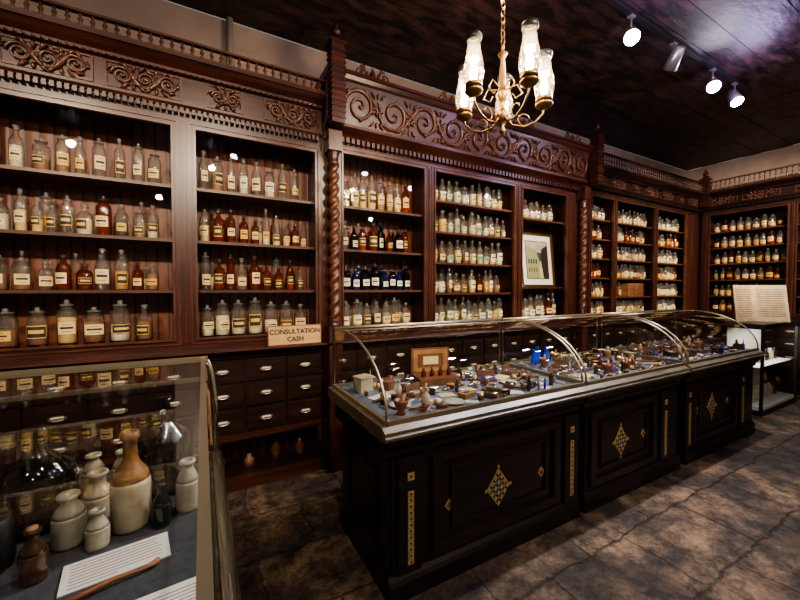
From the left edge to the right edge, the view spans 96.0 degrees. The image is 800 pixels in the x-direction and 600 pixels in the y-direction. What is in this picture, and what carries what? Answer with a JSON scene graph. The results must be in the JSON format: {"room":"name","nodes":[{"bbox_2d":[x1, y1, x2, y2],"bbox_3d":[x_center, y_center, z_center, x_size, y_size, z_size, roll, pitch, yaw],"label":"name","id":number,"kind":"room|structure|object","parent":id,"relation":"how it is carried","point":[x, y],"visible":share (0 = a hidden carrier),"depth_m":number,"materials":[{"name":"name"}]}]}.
{"room":"pharmacy","nodes":[
{"label":"pharmacy","id":0,"kind":"room"},
{"bbox_2d":[0,0,686,185],"bbox_3d":[0.519,-0.482,4.363,11.550,3.920,0.150,-1,2,-29],"label":"wall","id":1,"kind":"structure","parent":0,"point":[162,16],"depth_m":3.08,"materials":[{"name":"beige paint"}]},
{"bbox_2d":[226,16,234,139],"bbox_3d":[-1.459,-1.897,3.096,0.056,1.020,0.056,-1,2,-29],"label":"vertical pipe","id":2,"kind":"object","parent":1,"relation":"attached to","point":[229,20],"visible":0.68,"depth_m":3.06,"materials":[{"name":"brown wood"}]},
{"bbox_2d":[577,140,687,185],"bbox_3d":[4.042,-2.082,6.112,3.451,0.620,0.068,-1,2,-29],"label":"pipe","id":3,"kind":"object","parent":1,"relation":"attached to","point":[606,151],"visible":0.09,"depth_m":5.83,"materials":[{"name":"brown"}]},
{"bbox_2d":[168,0,799,170],"bbox_3d":[2.131,-2.410,1.400,11.550,0.100,6.500,-1,2,-29],"label":"ceiling","id":4,"kind":"structure","parent":0,"point":[644,109],"depth_m":3.58,"materials":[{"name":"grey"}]},
{"bbox_2d":[455,0,554,136],"bbox_3d":[0.606,-1.685,2.131,0.583,1.390,0.586,-1,2,-29],"label":"chandelier","id":5,"kind":"object","parent":4,"relation":"hanging from","point":[529,78],"visible":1,"depth_m":2.13,"materials":[{"name":"gold metal"}]},
{"bbox_2d":[603,0,750,92],"bbox_3d":[2.781,-2.403,3.477,2.900,0.030,0.040,-1,2,-29],"label":"track","id":6,"kind":"object","parent":4,"relation":"attached to","point":[617,4],"depth_m":3.29,"materials":[{"name":"black metal"}]},
{"bbox_2d":[623,13,640,45],"bbox_3d":[1.937,-2.249,3.016,0.191,0.252,0.174,-1,2,-29],"label":"ceiling spotlight","id":7,"kind":"object","parent":6,"relation":"attached to","point":[631,35],"depth_m":2.98,"materials":[{"name":"white metal"}]},
{"bbox_2d":[662,41,685,71],"bbox_3d":[2.548,-2.258,3.343,0.157,0.252,0.197,-1,2,-29],"label":"ceiling spotlight","id":8,"kind":"object","parent":6,"relation":"attached to","point":[672,63],"depth_m":3.31,"materials":[{"name":"silver metal"}]},
{"bbox_2d":[705,67,720,92],"bbox_3d":[3.251,-2.270,3.744,0.198,0.251,0.170,-1,2,-29],"label":"ceiling spotlight","id":9,"kind":"object","parent":6,"relation":"attached to","point":[712,84],"depth_m":3.71,"materials":[{"name":"white metal"}]},
{"bbox_2d":[725,82,743,106],"bbox_3d":[3.716,-2.277,4.003,0.161,0.252,0.177,-1,2,-29],"label":"ceiling spotlight","id":10,"kind":"object","parent":6,"relation":"attached to","point":[734,98],"depth_m":3.98,"materials":[{"name":"white metal"}]},
{"bbox_2d":[228,391,799,599],"bbox_3d":[2.131,1.608,1.512,11.550,0.100,6.500,-1,2,-29],"label":"floor","id":11,"kind":"structure","parent":0,"point":[724,524],"depth_m":2.27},
{"bbox_2d":[0,356,241,599],"bbox_3d":[-1.147,0.918,0.401,1.782,1.342,1.472,-1,2,-29],"label":"glass display case","id":12,"kind":"object","parent":11,"relation":"on","point":[201,540],"visible":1,"depth_m":0.87,"materials":[{"name":"brown wood"}]},
{"bbox_2d":[0,507,16,574],"bbox_3d":[-0.989,0.580,0.852,0.110,0.130,0.110,-1,2,-29],"label":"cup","id":13,"kind":"object","parent":12,"relation":"in","point":[8,550],"visible":1,"depth_m":0.86,"materials":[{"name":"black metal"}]},
{"bbox_2d":[17,524,48,587],"bbox_3d":[-0.845,0.583,0.829,0.052,0.126,0.052,-1,2,-29],"label":"glass bottle","id":14,"kind":"object","parent":12,"relation":"in","point":[33,558],"visible":1,"depth_m":0.82,"materials":[{"name":"brown"}]},
{"bbox_2d":[0,424,80,539],"bbox_3d":[-1.030,0.500,1.027,0.178,0.280,0.178,-1,2,-29],"label":"glass carboy","id":15,"kind":"object","parent":12,"relation":"in","point":[30,487],"visible":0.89,"depth_m":0.98,"materials":[{"name":"glass"}]},
{"bbox_2d":[50,489,86,552],"bbox_3d":[-0.870,0.575,0.946,0.072,0.135,0.072,-1,2,-29],"label":"jar","id":16,"kind":"object","parent":12,"relation":"in","point":[68,522],"visible":0.98,"depth_m":0.93,"materials":[{"name":"beige ceramic"}]},
{"bbox_2d":[81,451,105,495],"bbox_3d":[-1.008,0.571,1.184,0.064,0.130,0.064,-1,2,-29],"label":"jar","id":17,"kind":"object","parent":12,"relation":"in","point":[93,458],"visible":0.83,"depth_m":1.17,"materials":[{"name":"beige ceramic"}]},
{"bbox_2d":[81,467,109,523],"bbox_3d":[-0.890,0.572,1.061,0.076,0.135,0.076,-1,2,-29],"label":"jar","id":18,"kind":"object","parent":12,"relation":"in","point":[97,493],"visible":0.75,"depth_m":1.04,"materials":[{"name":"beige ceramic"}]},
{"bbox_2d":[84,505,110,552],"bbox_3d":[-0.786,0.593,0.936,0.052,0.100,0.052,-1,2,-29],"label":"jar","id":19,"kind":"object","parent":12,"relation":"in","point":[97,534],"visible":1,"depth_m":0.92,"materials":[{"name":"beige ceramic"}]},
{"bbox_2d":[66,556,160,599],"bbox_3d":[-0.653,0.636,0.810,0.016,0.016,0.193,2,2,44],"label":"wooden spoon","id":20,"kind":"object","parent":12,"relation":"in","point":[157,560],"visible":1,"depth_m":0.81,"materials":[{"name":"brown wood"}]},
{"bbox_2d":[57,532,170,598],"bbox_3d":[-0.693,0.643,0.886,0.210,0.004,0.110,-1,2,-37],"label":"card","id":21,"kind":"object","parent":12,"relation":"in","point":[88,572],"visible":1,"depth_m":0.88,"materials":[{"name":"white paper"}]},
{"bbox_2d":[111,448,122,474],"bbox_3d":[-0.933,0.570,1.214,0.064,0.130,0.064,-1,2,-29],"label":"jar","id":22,"kind":"object","parent":12,"relation":"in","point":[118,452],"visible":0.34,"depth_m":1.19,"materials":[{"name":"beige ceramic"}]},
{"bbox_2d":[109,428,151,534],"bbox_3d":[-0.763,0.506,1.020,0.096,0.270,0.096,-1,2,-29],"label":"bottle","id":23,"kind":"object","parent":12,"relation":"in","point":[130,493],"visible":0.99,"depth_m":0.99,"materials":[{"name":"brown ceramic"}]},
{"bbox_2d":[151,481,171,529],"bbox_3d":[-0.678,0.581,1.024,0.048,0.120,0.048,-1,2,-29],"label":"glass bottle","id":24,"kind":"object","parent":12,"relation":"in","point":[161,507],"visible":1,"depth_m":1.01,"materials":[{"name":"black"}]},
{"bbox_2d":[138,395,193,498],"bbox_3d":[-0.789,0.480,1.211,0.164,0.310,0.164,-1,2,-29],"label":"glass carboy","id":25,"kind":"object","parent":12,"relation":"in","point":[161,448],"visible":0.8,"depth_m":1.16,"materials":[{"name":"glass"}]},
{"bbox_2d":[136,576,195,599],"bbox_3d":[-0.515,0.646,0.762,0.200,0.004,0.080,-1,2,-34],"label":"card","id":26,"kind":"object","parent":12,"relation":"in","point":[185,590],"visible":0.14,"depth_m":0.79,"materials":[{"name":"white paper"}]},
{"bbox_2d":[175,457,197,513],"bbox_3d":[-0.650,0.563,1.102,0.064,0.150,0.064,-1,2,-29],"label":"jar","id":27,"kind":"object","parent":12,"relation":"in","point":[186,485],"visible":0.93,"depth_m":1.08,"materials":[{"name":"beige ceramic"}]},
{"bbox_2d":[0,0,326,492],"bbox_3d":[-2.299,-0.158,2.441,3.548,3.380,0.485,-1,2,-29],"label":"apothecary wall cabinet","id":28,"kind":"object","parent":11,"relation":"on","point":[58,76],"visible":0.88,"depth_m":2.68,"materials":[{"name":"brown wood"}]},
{"bbox_2d":[0,124,161,347],"bbox_3d":[-2.217,-0.431,2.538,0.914,1.448,0.252,-1,2,-29],"label":"bottles","id":29,"kind":"object","parent":28,"relation":"in","point":[94,331],"depth_m":2.48},
{"bbox_2d":[198,150,306,335],"bbox_3d":[-1.233,-0.452,3.085,0.846,1.459,0.249,-1,2,-29],"label":"bottles","id":30,"kind":"object","parent":28,"relation":"in","point":[218,229],"depth_m":2.97},
{"bbox_2d":[267,324,320,346],"bbox_3d":[-0.879,0.292,3.019,0.440,0.166,0.036,-1,2,-29],"label":"sign","id":31,"kind":"object","parent":28,"relation":"attached to","point":[283,335],"visible":1,"depth_m":3.00,"materials":[{"name":"paper"}]},
{"bbox_2d":[328,318,589,599],"bbox_3d":[0.405,0.856,2.486,1.574,1.350,0.888,-1,2,-29],"label":"display case","id":32,"kind":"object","parent":11,"relation":"on","point":[437,495],"depth_m":2.10,"materials":[{"name":"brown wood"}]},
{"bbox_2d":[352,373,373,392],"bbox_3d":[-0.243,0.549,2.374,0.090,0.100,0.110,2,2,44],"label":"box","id":33,"kind":"object","parent":32,"relation":"on","point":[361,382],"visible":1,"depth_m":2.35,"materials":[{"name":"beige ceramic"}]},
{"bbox_2d":[411,347,460,386],"bbox_3d":[0.255,0.477,2.611,0.300,0.230,0.215,0,2,-17],"label":"chest","id":34,"kind":"object","parent":32,"relation":"on","point":[430,366],"visible":1,"depth_m":2.66,"materials":[{"name":"wood"}]},
{"bbox_2d":[364,363,569,415],"bbox_3d":[0.420,0.541,2.501,1.410,0.119,0.744,-1,2,-29],"label":"instruments","id":35,"kind":"object","parent":32,"relation":"on","point":[413,390],"visible":0.94,"depth_m":2.35,"materials":[{"name":"leather"}]},
{"bbox_2d":[314,23,605,472],"bbox_3d":[0.927,-0.431,4.139,3.755,3.830,0.630,-1,2,-29],"label":"apothecary wall cabinet","id":36,"kind":"object","parent":11,"relation":"on","point":[379,129],"visible":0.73,"depth_m":3.87,"materials":[{"name":"brown wood"}]},
{"bbox_2d":[344,176,409,325],"bbox_3d":[-0.236,-0.480,3.647,0.795,1.485,0.250,-1,2,-29],"label":"bottles","id":37,"kind":"object","parent":36,"relation":"in","point":[362,279],"depth_m":3.57},
{"bbox_2d":[436,179,505,320],"bbox_3d":[0.771,-0.561,4.206,1.081,1.614,0.238,-1,2,-29],"label":"bottles","id":38,"kind":"object","parent":36,"relation":"in","point":[478,285],"depth_m":4.14},
{"bbox_2d":[522,201,555,316],"bbox_3d":[1.747,-0.530,4.743,0.748,1.523,0.252,-1,2,-29],"label":"bottles","id":39,"kind":"object","parent":36,"relation":"in","point":[545,309],"depth_m":4.73},
{"bbox_2d":[523,232,555,286],"bbox_3d":[1.792,-0.522,4.716,0.620,0.700,0.111,-1,2,-29],"label":"framed picture","id":40,"kind":"object","parent":36,"relation":"attached to","point":[538,259],"visible":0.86,"depth_m":4.72,"materials":[{"name":"white paper"}]},
{"bbox_2d":[500,313,689,513],"bbox_3d":[1.713,0.836,3.211,1.422,1.350,0.888,-1,2,-29],"label":"display counter","id":41,"kind":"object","parent":11,"relation":"on","point":[627,438],"depth_m":2.85,"materials":[{"name":"brown wood"}]},
{"bbox_2d":[531,346,549,364],"bbox_3d":[1.280,0.499,3.275,0.254,0.150,0.093,-1,2,-29],"label":"glass bottles","id":42,"kind":"object","parent":41,"relation":"on","point":[534,357],"visible":0.88,"depth_m":3.25,"materials":[{"name":"blue glass"}]},
{"bbox_2d":[517,346,671,380],"bbox_3d":[1.717,0.517,3.217,1.259,0.127,0.738,-1,2,-29],"label":"instruments","id":43,"kind":"object","parent":41,"relation":"on","point":[601,359],"visible":0.94,"depth_m":3.09,"materials":[{"name":"leather"}]},
{"bbox_2d":[586,152,703,350],"bbox_3d":[3.956,-0.315,5.905,3.248,3.500,0.485,-1,2,-29],"label":"apothecary wall cabinet","id":44,"kind":"object","parent":11,"relation":"on","point":[653,197],"visible":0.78,"depth_m":5.85,"materials":[{"name":"brown wood"}]},
{"bbox_2d":[617,283,643,295],"bbox_3d":[3.708,-0.164,5.814,0.425,0.200,0.242,-1,2,-29],"label":"chest","id":45,"kind":"object","parent":44,"relation":"in","point":[627,289],"visible":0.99,"depth_m":5.69,"materials":[{"name":"brown wood"}]},
{"bbox_2d":[591,206,678,313],"bbox_3d":[3.791,-0.611,5.810,2.659,1.625,0.132,-1,2,-29],"label":"bottles","id":46,"kind":"object","parent":44,"relation":"in","point":[627,236],"depth_m":5.75},
{"bbox_2d":[601,309,763,464],"bbox_3d":[3.098,0.814,3.978,1.654,1.350,0.888,-1,2,-29],"label":"display counter","id":47,"kind":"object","parent":11,"relation":"on","point":[714,400],"depth_m":3.60,"materials":[{"name":"brown wood"}]},
{"bbox_2d":[610,335,744,360],"bbox_3d":[3.098,0.494,3.978,1.464,0.130,0.736,-1,2,-29],"label":"instruments","id":48,"kind":"object","parent":47,"relation":"on","point":[669,348],"visible":0.91,"depth_m":3.86,"materials":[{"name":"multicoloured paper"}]},
{"bbox_2d":[699,163,799,394],"bbox_3d":[6.441,-0.410,5.027,0.540,3.740,3.605,-1,2,-29],"label":"apothecary wall cabinet","id":49,"kind":"object","parent":11,"relation":"on","point":[777,197],"visible":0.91,"depth_m":6.01,"materials":[{"name":"brown wood"}]},
{"bbox_2d":[712,215,786,310],"bbox_3d":[6.151,-0.599,5.607,0.131,1.612,2.030,-1,2,-29],"label":"bottles","id":50,"kind":"object","parent":49,"relation":"in","point":[771,237],"depth_m":6.08},
{"bbox_2d":[723,320,799,416],"bbox_3d":[5.025,0.878,5.007,1.300,1.165,0.420,-1,2,-29],"label":"display cabinet","id":51,"kind":"object","parent":11,"relation":"on","point":[766,399],"visible":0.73,"depth_m":4.96,"materials":[{"name":"black metal"}]},
{"bbox_2d":[732,285,789,321],"bbox_3d":[4.921,0.044,4.969,0.660,0.500,0.230,0,2,6],"label":"open book","id":52,"kind":"object","parent":51,"relation":"on","point":[767,303],"visible":0.98,"depth_m":4.96,"materials":[{"name":"paper"}]},
{"bbox_2d":[686,144,799,340],"bbox_3d":[7.247,-0.480,4.291,0.150,3.920,6.500,-1,2,-29],"label":"wall","id":53,"kind":"structure","parent":0,"point":[789,155],"depth_m":6.33,"materials":[{"name":"beige paint"}]}
]}

